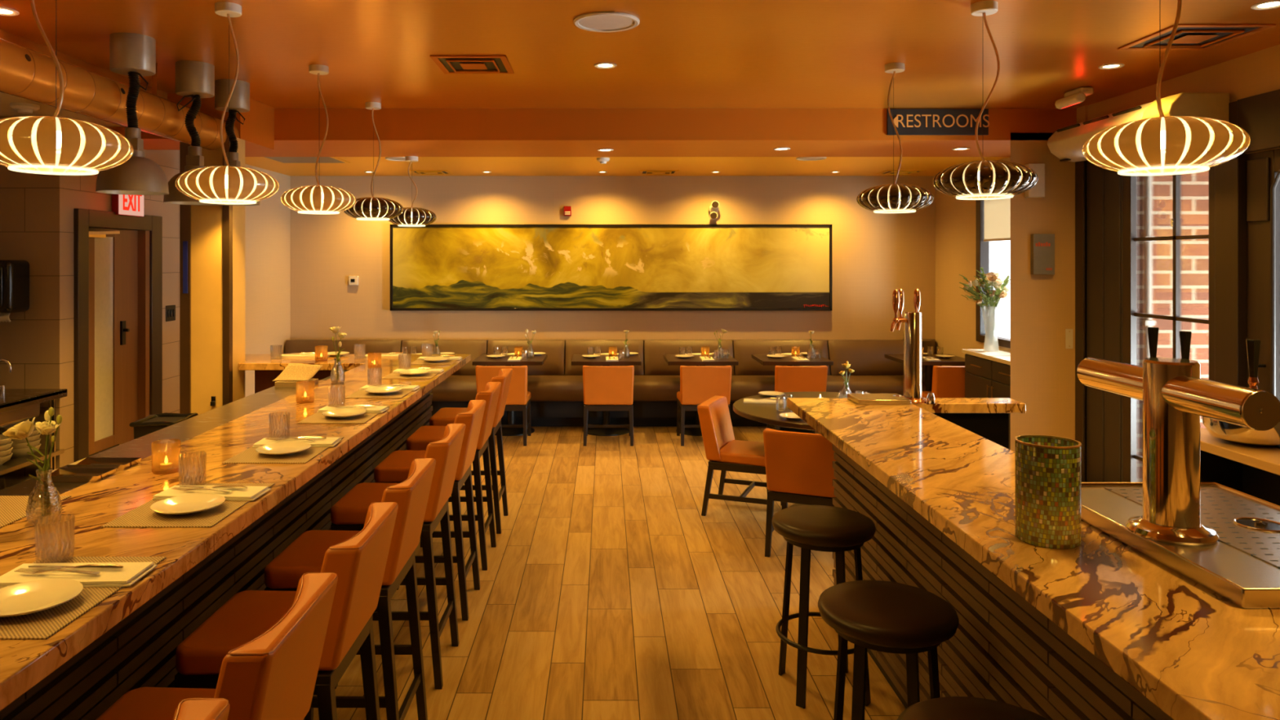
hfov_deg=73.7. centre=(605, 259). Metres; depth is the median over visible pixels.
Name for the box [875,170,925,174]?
ceiling vent
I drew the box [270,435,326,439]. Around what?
knife
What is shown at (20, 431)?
flower sprig
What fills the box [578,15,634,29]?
speaker grille
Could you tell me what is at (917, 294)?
handle
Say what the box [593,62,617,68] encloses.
recessed light
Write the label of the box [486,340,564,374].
cushion
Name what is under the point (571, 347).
cushion
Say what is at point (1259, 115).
trim
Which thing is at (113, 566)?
knife
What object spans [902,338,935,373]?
cushion
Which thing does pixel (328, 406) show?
fork
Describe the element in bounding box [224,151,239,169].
socket
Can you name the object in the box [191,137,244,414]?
wall pillar
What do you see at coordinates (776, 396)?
water glass
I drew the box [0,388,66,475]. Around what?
counter
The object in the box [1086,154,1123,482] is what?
trim
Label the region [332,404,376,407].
knife
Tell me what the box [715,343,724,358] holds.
bud vase
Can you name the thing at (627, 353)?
plate
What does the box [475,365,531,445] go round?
dining chair
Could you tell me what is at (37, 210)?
wall
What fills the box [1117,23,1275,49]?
ceiling vent
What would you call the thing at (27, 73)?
air duct
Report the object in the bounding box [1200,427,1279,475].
countertop
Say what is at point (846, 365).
flower sprig
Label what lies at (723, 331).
flower sprig
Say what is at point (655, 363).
cushion
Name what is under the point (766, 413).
round table
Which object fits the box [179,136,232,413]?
trim
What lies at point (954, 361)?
dining table
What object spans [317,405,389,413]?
napkin
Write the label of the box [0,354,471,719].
countertop
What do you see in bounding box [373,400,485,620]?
bar stool
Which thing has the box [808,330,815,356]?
flower sprig
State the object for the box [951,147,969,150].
recessed light
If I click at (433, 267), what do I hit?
painting
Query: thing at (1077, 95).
security camera
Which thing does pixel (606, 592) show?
floor
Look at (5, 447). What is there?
bowl
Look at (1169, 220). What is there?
window
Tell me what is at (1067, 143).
duct
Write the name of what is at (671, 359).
dining table
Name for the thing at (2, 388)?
faucet
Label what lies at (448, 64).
ceiling vent
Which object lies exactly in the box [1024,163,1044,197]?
wall speaker
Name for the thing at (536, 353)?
plate
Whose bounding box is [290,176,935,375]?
wall
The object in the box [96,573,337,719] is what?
bar stool
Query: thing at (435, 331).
flower sprig
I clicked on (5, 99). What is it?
ceiling
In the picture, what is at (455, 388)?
seat cushion
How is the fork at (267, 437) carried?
on the napkin at (328, 442)
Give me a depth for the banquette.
9.42 m
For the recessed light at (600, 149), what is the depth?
7.25 m
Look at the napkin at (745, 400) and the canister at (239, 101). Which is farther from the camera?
the napkin at (745, 400)
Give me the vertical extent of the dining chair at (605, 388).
0.775 m
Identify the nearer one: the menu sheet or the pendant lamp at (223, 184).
the pendant lamp at (223, 184)
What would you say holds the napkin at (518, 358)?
on the dining table at (482, 360)
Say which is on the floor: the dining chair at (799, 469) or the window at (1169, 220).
the dining chair at (799, 469)
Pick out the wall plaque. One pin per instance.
(1042, 246)
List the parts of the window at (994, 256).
pane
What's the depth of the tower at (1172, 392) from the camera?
2.09 m
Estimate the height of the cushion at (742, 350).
0.370 m
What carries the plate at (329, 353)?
on the countertop at (130, 640)
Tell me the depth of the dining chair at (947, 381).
8.25 m
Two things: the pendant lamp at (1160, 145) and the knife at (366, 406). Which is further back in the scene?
the knife at (366, 406)
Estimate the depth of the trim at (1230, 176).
5.03 m
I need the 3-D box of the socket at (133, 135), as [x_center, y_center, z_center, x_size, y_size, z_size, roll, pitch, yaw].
[-2.530,-0.625,4.570,0.116,0.160,0.116,0,0,0]
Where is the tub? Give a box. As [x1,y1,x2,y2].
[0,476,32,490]
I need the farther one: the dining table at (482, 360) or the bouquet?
the dining table at (482, 360)
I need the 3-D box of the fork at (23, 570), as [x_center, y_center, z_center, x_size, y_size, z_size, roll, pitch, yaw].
[-1.235,0.702,1.925,0.190,0.009,0.021,0,0,3]
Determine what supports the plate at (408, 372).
on the placemat at (392, 375)
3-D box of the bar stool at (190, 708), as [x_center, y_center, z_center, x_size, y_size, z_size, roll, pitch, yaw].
[-0.909,1.282,1.280,0.512,1.035,0.439,0,0,0]
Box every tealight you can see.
[160,455,172,469]
[301,392,309,399]
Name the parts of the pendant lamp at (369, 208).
lamp shade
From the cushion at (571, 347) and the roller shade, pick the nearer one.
the roller shade
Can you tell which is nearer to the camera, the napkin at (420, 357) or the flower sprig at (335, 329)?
the flower sprig at (335, 329)
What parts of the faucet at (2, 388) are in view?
spout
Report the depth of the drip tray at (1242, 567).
2.11 m
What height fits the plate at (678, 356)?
0.021 m
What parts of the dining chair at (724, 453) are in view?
leg, backrest, leg, seat frame, seat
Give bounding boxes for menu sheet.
[272,363,323,381]
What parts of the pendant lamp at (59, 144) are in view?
lamp shade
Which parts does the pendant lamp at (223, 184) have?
lamp shade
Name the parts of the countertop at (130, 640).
panel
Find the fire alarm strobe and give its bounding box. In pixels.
[564,206,571,216]
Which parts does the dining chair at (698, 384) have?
seat, leg, leg, seat frame, backrest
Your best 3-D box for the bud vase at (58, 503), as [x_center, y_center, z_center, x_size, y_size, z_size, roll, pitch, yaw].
[-1.565,0.657,2.380,0.086,0.145,0.086,0,0,0]
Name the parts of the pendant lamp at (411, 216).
lamp shade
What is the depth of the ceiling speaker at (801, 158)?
8.02 m
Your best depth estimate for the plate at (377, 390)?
4.68 m
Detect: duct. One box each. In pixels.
[0,38,239,150]
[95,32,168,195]
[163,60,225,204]
[1047,92,1229,162]
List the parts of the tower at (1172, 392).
arm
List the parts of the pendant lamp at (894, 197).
lamp shade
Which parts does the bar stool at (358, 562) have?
leg, seat, seat frame, leg, backrest, leg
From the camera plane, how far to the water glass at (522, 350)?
8.78 m
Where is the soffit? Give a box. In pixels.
[104,93,274,150]
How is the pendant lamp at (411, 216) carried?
hanging from the beam
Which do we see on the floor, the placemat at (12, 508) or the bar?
the bar
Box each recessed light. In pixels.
[0,7,19,16]
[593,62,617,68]
[596,148,613,151]
[773,147,790,150]
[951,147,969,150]
[1097,63,1124,69]
[1250,0,1279,9]
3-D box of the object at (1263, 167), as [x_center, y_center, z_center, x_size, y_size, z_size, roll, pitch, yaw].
[3.739,0.590,4.415,0.141,2.420,1.130,0,0,0]
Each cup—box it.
[160,462,172,469]
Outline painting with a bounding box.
[390,224,831,311]
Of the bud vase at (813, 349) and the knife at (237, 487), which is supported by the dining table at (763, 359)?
the bud vase at (813, 349)
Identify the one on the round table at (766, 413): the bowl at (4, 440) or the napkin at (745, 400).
the napkin at (745, 400)
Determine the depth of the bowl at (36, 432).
5.38 m
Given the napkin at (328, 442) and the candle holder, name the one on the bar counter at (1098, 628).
the candle holder
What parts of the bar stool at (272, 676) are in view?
seat, backrest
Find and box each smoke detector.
[9,102,39,114]
[596,157,609,164]
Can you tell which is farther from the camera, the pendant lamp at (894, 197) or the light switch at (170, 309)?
the light switch at (170, 309)
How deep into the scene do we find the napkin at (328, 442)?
3.35 m
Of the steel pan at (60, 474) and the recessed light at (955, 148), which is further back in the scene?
the recessed light at (955, 148)
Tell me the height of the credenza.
0.950 m
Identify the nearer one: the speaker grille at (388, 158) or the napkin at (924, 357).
the speaker grille at (388, 158)
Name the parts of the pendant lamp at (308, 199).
lamp shade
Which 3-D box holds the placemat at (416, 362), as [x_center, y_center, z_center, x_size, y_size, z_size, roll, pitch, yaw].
[-1.225,0.728,6.175,0.300,0.003,0.450,0,0,0]
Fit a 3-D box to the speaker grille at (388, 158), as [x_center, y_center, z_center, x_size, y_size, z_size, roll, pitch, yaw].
[-1.930,-0.955,8.040,0.235,0.007,0.235,0,0,0]
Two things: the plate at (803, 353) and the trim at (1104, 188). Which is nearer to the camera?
the trim at (1104, 188)
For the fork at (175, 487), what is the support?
on the napkin at (252, 492)
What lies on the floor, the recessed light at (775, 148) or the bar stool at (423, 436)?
the bar stool at (423, 436)
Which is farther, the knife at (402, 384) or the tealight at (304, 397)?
the knife at (402, 384)
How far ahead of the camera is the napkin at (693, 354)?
9.15 m
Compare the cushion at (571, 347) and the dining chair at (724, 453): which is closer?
the dining chair at (724, 453)
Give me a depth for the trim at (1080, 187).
6.62 m
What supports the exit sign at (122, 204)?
attached to the wall at (37, 210)
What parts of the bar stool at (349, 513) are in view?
seat, seat frame, leg, backrest, leg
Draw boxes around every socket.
[124,127,145,157]
[184,146,204,171]
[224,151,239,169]
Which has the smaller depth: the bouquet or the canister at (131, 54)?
the canister at (131, 54)
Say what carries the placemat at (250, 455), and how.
on the countertop at (130, 640)
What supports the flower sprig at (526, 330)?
in the bud vase at (533, 355)
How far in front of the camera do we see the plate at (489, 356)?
8.97 m
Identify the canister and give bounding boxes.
[109,32,155,76]
[175,60,214,97]
[214,79,249,112]
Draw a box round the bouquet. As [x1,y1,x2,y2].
[959,266,1010,344]
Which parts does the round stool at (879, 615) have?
leg, leg, seat, seat, leg, leg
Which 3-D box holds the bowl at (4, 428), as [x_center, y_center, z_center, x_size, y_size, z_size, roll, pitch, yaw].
[-3.700,1.073,5.400,0.216,0.062,0.216,0,0,0]
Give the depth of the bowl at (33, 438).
5.34 m
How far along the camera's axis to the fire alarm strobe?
9.70 m
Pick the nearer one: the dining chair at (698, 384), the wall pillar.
the wall pillar
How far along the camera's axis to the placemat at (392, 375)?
5.31 m
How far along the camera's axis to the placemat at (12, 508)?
2.52 m
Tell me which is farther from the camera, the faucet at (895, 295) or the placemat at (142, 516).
the faucet at (895, 295)
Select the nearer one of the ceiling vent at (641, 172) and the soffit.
the soffit
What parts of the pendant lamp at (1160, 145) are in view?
lamp shade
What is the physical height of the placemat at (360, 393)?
0.003 m
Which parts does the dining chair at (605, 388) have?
leg, seat frame, backrest, leg, leg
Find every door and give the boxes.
[73,208,162,462]
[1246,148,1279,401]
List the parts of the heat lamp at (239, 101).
coiled cord, loop cord, lamp shade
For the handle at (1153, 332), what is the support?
on the tower at (1172, 392)
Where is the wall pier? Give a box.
[1010,132,1075,451]
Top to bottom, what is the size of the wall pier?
2.800 m
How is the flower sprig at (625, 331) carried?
in the bud vase at (624, 344)
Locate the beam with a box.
[244,108,1076,156]
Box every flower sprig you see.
[2,407,62,516]
[328,326,346,380]
[432,330,439,354]
[524,328,536,356]
[623,330,629,355]
[714,328,727,356]
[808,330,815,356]
[838,360,854,395]
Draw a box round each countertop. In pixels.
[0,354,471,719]
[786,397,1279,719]
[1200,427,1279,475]
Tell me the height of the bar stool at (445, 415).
1.035 m
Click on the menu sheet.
(293, 371)
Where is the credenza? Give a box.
[961,349,1010,449]
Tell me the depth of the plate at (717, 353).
9.23 m
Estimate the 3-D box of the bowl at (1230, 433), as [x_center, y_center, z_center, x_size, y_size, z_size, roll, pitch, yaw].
[3.060,0.773,4.050,0.386,0.180,0.386,0,0,0]
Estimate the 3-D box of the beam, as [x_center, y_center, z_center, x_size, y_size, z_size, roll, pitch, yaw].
[-0.015,-1.115,7.240,7.970,0.350,1.080,0,0,0]
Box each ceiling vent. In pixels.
[260,156,350,163]
[408,170,453,174]
[430,55,514,74]
[638,170,679,174]
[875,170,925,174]
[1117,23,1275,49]
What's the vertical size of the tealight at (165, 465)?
0.042 m
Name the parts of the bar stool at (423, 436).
seat, leg, seat frame, backrest, leg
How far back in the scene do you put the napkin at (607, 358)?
8.74 m
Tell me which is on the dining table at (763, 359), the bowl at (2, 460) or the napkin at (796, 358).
the napkin at (796, 358)
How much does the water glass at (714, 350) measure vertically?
0.095 m
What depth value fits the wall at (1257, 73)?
5.18 m
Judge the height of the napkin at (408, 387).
0.015 m
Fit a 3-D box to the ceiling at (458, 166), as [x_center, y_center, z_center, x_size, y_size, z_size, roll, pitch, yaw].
[-0.315,-1.010,8.775,8.570,0.100,2.150,0,0,0]
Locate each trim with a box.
[0,29,167,99]
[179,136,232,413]
[1075,160,1086,482]
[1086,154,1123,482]
[1214,101,1247,386]
[1236,88,1279,153]
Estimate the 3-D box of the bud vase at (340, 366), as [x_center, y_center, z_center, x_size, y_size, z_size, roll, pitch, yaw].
[-1.594,0.657,5.080,0.086,0.145,0.086,0,0,0]
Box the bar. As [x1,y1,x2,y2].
[1200,427,1279,506]
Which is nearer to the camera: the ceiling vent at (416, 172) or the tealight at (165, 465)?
the tealight at (165, 465)
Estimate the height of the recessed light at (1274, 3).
0.007 m
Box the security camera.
[1054,86,1093,109]
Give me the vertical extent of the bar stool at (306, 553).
1.035 m
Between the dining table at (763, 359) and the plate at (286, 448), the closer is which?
the plate at (286, 448)
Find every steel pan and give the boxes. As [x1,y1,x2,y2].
[40,467,116,482]
[66,457,142,470]
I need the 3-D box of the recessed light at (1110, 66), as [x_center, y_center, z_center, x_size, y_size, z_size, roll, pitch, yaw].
[3.100,-1.185,5.230,0.140,0.007,0.140,0,0,0]
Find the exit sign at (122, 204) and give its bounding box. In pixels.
[111,193,143,217]
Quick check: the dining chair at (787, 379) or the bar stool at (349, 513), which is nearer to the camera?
the bar stool at (349, 513)
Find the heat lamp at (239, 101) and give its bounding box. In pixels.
[214,79,260,205]
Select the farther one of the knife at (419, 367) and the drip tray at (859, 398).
the knife at (419, 367)
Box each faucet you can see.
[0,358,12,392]
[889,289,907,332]
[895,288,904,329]
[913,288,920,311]
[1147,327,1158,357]
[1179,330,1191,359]
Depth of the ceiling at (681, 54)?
4.75 m
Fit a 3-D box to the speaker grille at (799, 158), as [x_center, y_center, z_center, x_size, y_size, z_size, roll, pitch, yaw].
[1.930,-0.955,8.000,0.235,0.007,0.235,0,0,0]
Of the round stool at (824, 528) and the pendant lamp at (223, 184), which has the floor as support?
the round stool at (824, 528)
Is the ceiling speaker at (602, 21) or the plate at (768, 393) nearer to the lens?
the ceiling speaker at (602, 21)
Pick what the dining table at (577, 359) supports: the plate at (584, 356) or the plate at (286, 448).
the plate at (584, 356)
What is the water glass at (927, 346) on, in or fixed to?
on the dining table at (954, 361)
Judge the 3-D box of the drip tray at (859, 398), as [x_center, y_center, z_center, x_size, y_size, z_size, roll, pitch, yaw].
[1.407,0.716,4.397,0.265,0.026,0.205,0,0,0]
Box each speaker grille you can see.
[387,157,404,159]
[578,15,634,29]
[798,157,823,159]
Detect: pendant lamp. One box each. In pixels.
[0,0,133,175]
[175,1,279,204]
[280,64,355,214]
[342,102,403,220]
[388,155,436,226]
[856,62,933,213]
[933,0,1038,199]
[1082,0,1250,176]
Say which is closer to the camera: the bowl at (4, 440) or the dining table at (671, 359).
the bowl at (4, 440)
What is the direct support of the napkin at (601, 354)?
on the dining table at (577, 359)
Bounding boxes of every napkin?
[0,561,157,587]
[152,484,271,500]
[252,437,342,447]
[274,353,319,357]
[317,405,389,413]
[359,385,420,390]
[364,353,407,357]
[392,368,444,373]
[417,355,462,359]
[501,353,529,355]
[507,356,521,360]
[593,353,622,355]
[605,356,618,360]
[684,353,713,355]
[699,356,715,360]
[743,398,786,404]
[772,353,803,355]
[791,356,809,360]
[921,356,940,360]
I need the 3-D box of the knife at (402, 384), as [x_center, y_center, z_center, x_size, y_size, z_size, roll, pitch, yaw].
[-1.218,0.704,4.819,0.225,0.012,0.015,0,0,5]
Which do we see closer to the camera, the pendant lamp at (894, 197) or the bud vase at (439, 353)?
the pendant lamp at (894, 197)
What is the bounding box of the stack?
[275,378,318,386]
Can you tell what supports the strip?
attached to the trim at (184, 210)
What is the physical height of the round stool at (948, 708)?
0.721 m
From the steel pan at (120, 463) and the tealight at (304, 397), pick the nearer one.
the steel pan at (120, 463)
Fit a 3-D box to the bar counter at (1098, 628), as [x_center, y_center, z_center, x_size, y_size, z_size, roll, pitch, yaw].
[1.550,1.265,1.960,1.179,1.070,5.120,0,0,0]
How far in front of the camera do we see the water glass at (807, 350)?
8.78 m
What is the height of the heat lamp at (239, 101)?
0.815 m
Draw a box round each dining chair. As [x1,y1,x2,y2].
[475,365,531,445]
[582,365,634,445]
[676,365,732,445]
[697,395,782,515]
[763,427,836,557]
[766,365,827,433]
[921,365,965,397]
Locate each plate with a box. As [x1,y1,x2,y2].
[0,578,83,617]
[150,493,225,515]
[255,441,311,455]
[321,408,366,418]
[322,351,349,356]
[364,386,401,394]
[397,369,429,375]
[422,356,449,362]
[436,351,454,354]
[486,355,505,358]
[528,351,546,355]
[582,355,599,358]
[620,351,638,355]
[675,355,693,358]
[711,351,727,355]
[758,391,784,396]
[766,355,785,358]
[778,412,800,419]
[800,351,818,355]
[934,355,955,358]
[1065,328,1072,348]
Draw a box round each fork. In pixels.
[13,568,100,574]
[171,486,231,492]
[266,437,315,440]
[328,405,366,408]
[368,384,401,386]
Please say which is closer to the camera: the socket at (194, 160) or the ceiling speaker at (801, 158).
the socket at (194, 160)
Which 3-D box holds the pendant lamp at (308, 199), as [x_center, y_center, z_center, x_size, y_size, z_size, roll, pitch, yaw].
[-1.763,-0.739,5.250,0.460,0.903,0.460,0,0,40]
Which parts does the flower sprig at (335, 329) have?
stem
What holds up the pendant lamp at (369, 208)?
hanging from the ceiling at (681, 54)
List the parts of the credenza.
drawer, cabinet door, door pull, door pull, drawer, cabinet door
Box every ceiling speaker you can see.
[385,156,404,161]
[573,11,639,32]
[795,156,826,160]
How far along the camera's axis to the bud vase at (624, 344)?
8.92 m
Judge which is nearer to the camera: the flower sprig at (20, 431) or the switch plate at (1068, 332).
the flower sprig at (20, 431)
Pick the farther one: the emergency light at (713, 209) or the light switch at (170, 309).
the emergency light at (713, 209)
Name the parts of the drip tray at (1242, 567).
perforated plate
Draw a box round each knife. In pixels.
[27,564,124,569]
[178,485,248,489]
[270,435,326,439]
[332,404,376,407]
[375,383,408,386]
[415,367,435,368]
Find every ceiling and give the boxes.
[0,0,1279,108]
[0,92,123,126]
[244,156,1008,176]
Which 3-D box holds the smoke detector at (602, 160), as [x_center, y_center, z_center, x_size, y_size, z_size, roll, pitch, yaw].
[-0.020,-0.934,8.050,0.120,0.052,0.120,0,0,0]
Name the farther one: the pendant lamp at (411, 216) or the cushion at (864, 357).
the cushion at (864, 357)
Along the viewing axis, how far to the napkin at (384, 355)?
6.42 m
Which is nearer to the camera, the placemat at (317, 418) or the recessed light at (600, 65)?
the placemat at (317, 418)
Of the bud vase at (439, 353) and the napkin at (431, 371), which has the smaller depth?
the napkin at (431, 371)
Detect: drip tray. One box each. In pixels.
[847,393,911,404]
[1080,482,1279,608]
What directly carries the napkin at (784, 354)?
on the dining table at (763, 359)
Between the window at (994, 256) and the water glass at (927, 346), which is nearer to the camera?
the window at (994, 256)
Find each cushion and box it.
[401,340,488,374]
[430,375,925,401]
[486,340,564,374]
[564,340,644,374]
[644,340,734,374]
[732,340,830,374]
[826,340,903,374]
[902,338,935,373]
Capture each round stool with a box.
[771,505,875,708]
[817,580,959,719]
[897,696,1048,719]
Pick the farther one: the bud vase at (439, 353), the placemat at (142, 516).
the bud vase at (439, 353)
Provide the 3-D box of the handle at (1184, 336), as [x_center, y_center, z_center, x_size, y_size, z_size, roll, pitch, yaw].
[1.515,0.292,2.248,0.114,0.211,0.036,0,0,0]
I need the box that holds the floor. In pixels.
[313,426,906,719]
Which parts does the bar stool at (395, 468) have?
seat, seat frame, leg, backrest, leg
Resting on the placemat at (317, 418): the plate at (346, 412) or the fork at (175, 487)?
the plate at (346, 412)
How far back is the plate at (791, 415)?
5.63 m
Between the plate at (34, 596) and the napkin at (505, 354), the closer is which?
the plate at (34, 596)
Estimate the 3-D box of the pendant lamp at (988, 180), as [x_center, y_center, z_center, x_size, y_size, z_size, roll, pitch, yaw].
[1.763,-0.739,3.970,0.448,0.903,0.448,0,0,-4]
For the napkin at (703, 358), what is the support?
on the dining table at (671, 359)
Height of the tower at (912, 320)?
0.579 m
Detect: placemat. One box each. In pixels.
[0,495,71,528]
[0,556,166,639]
[101,483,275,527]
[222,436,343,463]
[297,405,389,423]
[344,385,420,398]
[381,368,444,378]
[408,356,462,364]
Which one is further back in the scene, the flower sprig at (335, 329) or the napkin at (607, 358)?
the napkin at (607, 358)
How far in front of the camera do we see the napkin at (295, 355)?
6.42 m
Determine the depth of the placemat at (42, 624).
1.76 m
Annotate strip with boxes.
[182,240,187,293]
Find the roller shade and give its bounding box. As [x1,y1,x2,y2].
[983,198,1010,241]
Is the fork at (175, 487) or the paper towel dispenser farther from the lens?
the paper towel dispenser
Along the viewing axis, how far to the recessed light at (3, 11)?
4.08 m
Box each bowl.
[0,421,37,432]
[0,429,39,437]
[0,435,11,445]
[0,440,13,451]
[0,446,13,457]
[0,452,13,465]
[10,437,40,449]
[10,443,40,457]
[11,432,40,444]
[1201,416,1279,446]
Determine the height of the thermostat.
0.110 m
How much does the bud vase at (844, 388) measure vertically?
0.145 m
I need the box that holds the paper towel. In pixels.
[0,312,11,322]
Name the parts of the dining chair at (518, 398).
backrest, seat frame, leg, seat, leg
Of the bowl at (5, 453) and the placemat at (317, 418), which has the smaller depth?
the placemat at (317, 418)
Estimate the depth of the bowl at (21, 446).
5.33 m
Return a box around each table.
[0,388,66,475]
[471,354,546,435]
[571,354,641,435]
[663,354,738,435]
[733,391,854,506]
[751,354,833,433]
[884,354,964,391]
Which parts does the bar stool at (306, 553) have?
leg, seat, seat frame, leg, backrest, leg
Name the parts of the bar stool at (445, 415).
seat, leg, seat frame, backrest, leg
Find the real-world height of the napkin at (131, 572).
0.015 m
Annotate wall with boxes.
[0,115,290,477]
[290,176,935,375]
[935,156,1010,366]
[1076,44,1279,482]
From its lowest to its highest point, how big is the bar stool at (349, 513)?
1.035 m
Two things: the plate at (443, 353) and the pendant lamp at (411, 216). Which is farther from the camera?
the plate at (443, 353)
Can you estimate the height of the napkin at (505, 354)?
0.015 m
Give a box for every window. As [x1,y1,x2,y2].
[975,200,1010,348]
[1123,151,1214,482]
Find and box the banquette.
[284,338,935,426]
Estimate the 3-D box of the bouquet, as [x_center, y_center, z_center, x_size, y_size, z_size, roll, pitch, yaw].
[3.549,0.428,7.991,0.442,0.718,0.555,0,0,20]
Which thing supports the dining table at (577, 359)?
on the floor
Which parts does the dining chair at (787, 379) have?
backrest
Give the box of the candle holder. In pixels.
[1014,434,1081,549]
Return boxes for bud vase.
[25,467,62,525]
[329,357,345,383]
[432,343,440,354]
[526,343,534,358]
[622,343,630,358]
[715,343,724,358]
[808,344,814,358]
[840,382,851,397]
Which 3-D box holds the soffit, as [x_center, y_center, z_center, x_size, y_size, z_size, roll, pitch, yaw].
[-3.100,-1.077,6.390,1.000,0.426,0.620,0,0,0]
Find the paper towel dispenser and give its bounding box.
[0,260,29,322]
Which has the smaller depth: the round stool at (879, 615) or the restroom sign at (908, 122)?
the round stool at (879, 615)
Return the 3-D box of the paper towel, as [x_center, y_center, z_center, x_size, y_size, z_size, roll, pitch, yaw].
[-3.930,0.368,5.490,0.200,0.067,0.020,0,0,0]
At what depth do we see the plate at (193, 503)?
2.50 m
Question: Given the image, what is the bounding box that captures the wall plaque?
[1030,234,1054,274]
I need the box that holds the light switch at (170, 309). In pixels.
[165,304,175,321]
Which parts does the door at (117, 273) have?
kick plate, frosted pane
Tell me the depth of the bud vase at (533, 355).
8.92 m
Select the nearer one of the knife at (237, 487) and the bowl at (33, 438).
the knife at (237, 487)
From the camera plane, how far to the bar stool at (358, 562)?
2.38 m
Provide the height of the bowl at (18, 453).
0.062 m
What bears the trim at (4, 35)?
attached to the ceiling at (681, 54)
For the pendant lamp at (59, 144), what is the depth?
2.61 m
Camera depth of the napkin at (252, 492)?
2.61 m
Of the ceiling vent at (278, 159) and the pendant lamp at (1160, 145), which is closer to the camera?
the pendant lamp at (1160, 145)
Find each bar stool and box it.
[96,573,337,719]
[173,697,229,719]
[174,502,398,719]
[264,457,435,719]
[330,423,465,688]
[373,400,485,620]
[405,382,501,570]
[429,368,512,533]
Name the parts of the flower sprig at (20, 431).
stem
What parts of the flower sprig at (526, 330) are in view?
stem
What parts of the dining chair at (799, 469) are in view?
leg, leg, backrest, seat frame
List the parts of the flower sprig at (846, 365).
stem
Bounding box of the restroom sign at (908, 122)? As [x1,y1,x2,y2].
[886,108,989,135]
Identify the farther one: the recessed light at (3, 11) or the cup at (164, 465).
the recessed light at (3, 11)
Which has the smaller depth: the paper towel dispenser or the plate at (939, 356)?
the paper towel dispenser
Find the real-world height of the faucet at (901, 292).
0.216 m
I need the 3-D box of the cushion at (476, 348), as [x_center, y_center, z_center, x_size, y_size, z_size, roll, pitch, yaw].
[-1.800,1.085,9.557,0.948,0.370,0.287,0,0,0]
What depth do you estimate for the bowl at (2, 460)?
5.13 m
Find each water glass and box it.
[521,350,528,359]
[618,350,625,359]
[713,350,719,359]
[776,395,786,410]
[806,350,813,359]
[926,346,933,355]
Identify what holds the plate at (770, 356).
on the dining table at (763, 359)
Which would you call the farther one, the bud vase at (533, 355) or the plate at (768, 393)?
the bud vase at (533, 355)
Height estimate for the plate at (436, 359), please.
0.021 m
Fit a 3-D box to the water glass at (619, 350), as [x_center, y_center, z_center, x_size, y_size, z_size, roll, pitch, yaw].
[0.170,0.977,8.785,0.068,0.095,0.068,0,0,0]
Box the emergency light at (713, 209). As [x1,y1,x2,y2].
[708,200,719,219]
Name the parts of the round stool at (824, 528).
leg, leg, seat, seat, leg, leg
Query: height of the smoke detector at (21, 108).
0.052 m
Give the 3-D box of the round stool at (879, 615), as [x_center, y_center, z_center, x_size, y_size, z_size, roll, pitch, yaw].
[0.890,1.440,2.700,0.424,0.721,0.424,0,0,3]
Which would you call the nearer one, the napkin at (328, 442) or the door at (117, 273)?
the napkin at (328, 442)
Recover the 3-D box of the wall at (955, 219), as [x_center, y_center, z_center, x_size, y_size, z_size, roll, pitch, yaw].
[3.795,0.200,8.350,0.050,3.200,2.800,0,0,0]
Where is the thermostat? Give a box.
[348,275,358,285]
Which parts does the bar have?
panel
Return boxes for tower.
[889,288,935,404]
[1076,327,1279,545]
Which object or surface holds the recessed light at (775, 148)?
attached to the beam
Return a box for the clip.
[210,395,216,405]
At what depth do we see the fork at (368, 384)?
4.78 m

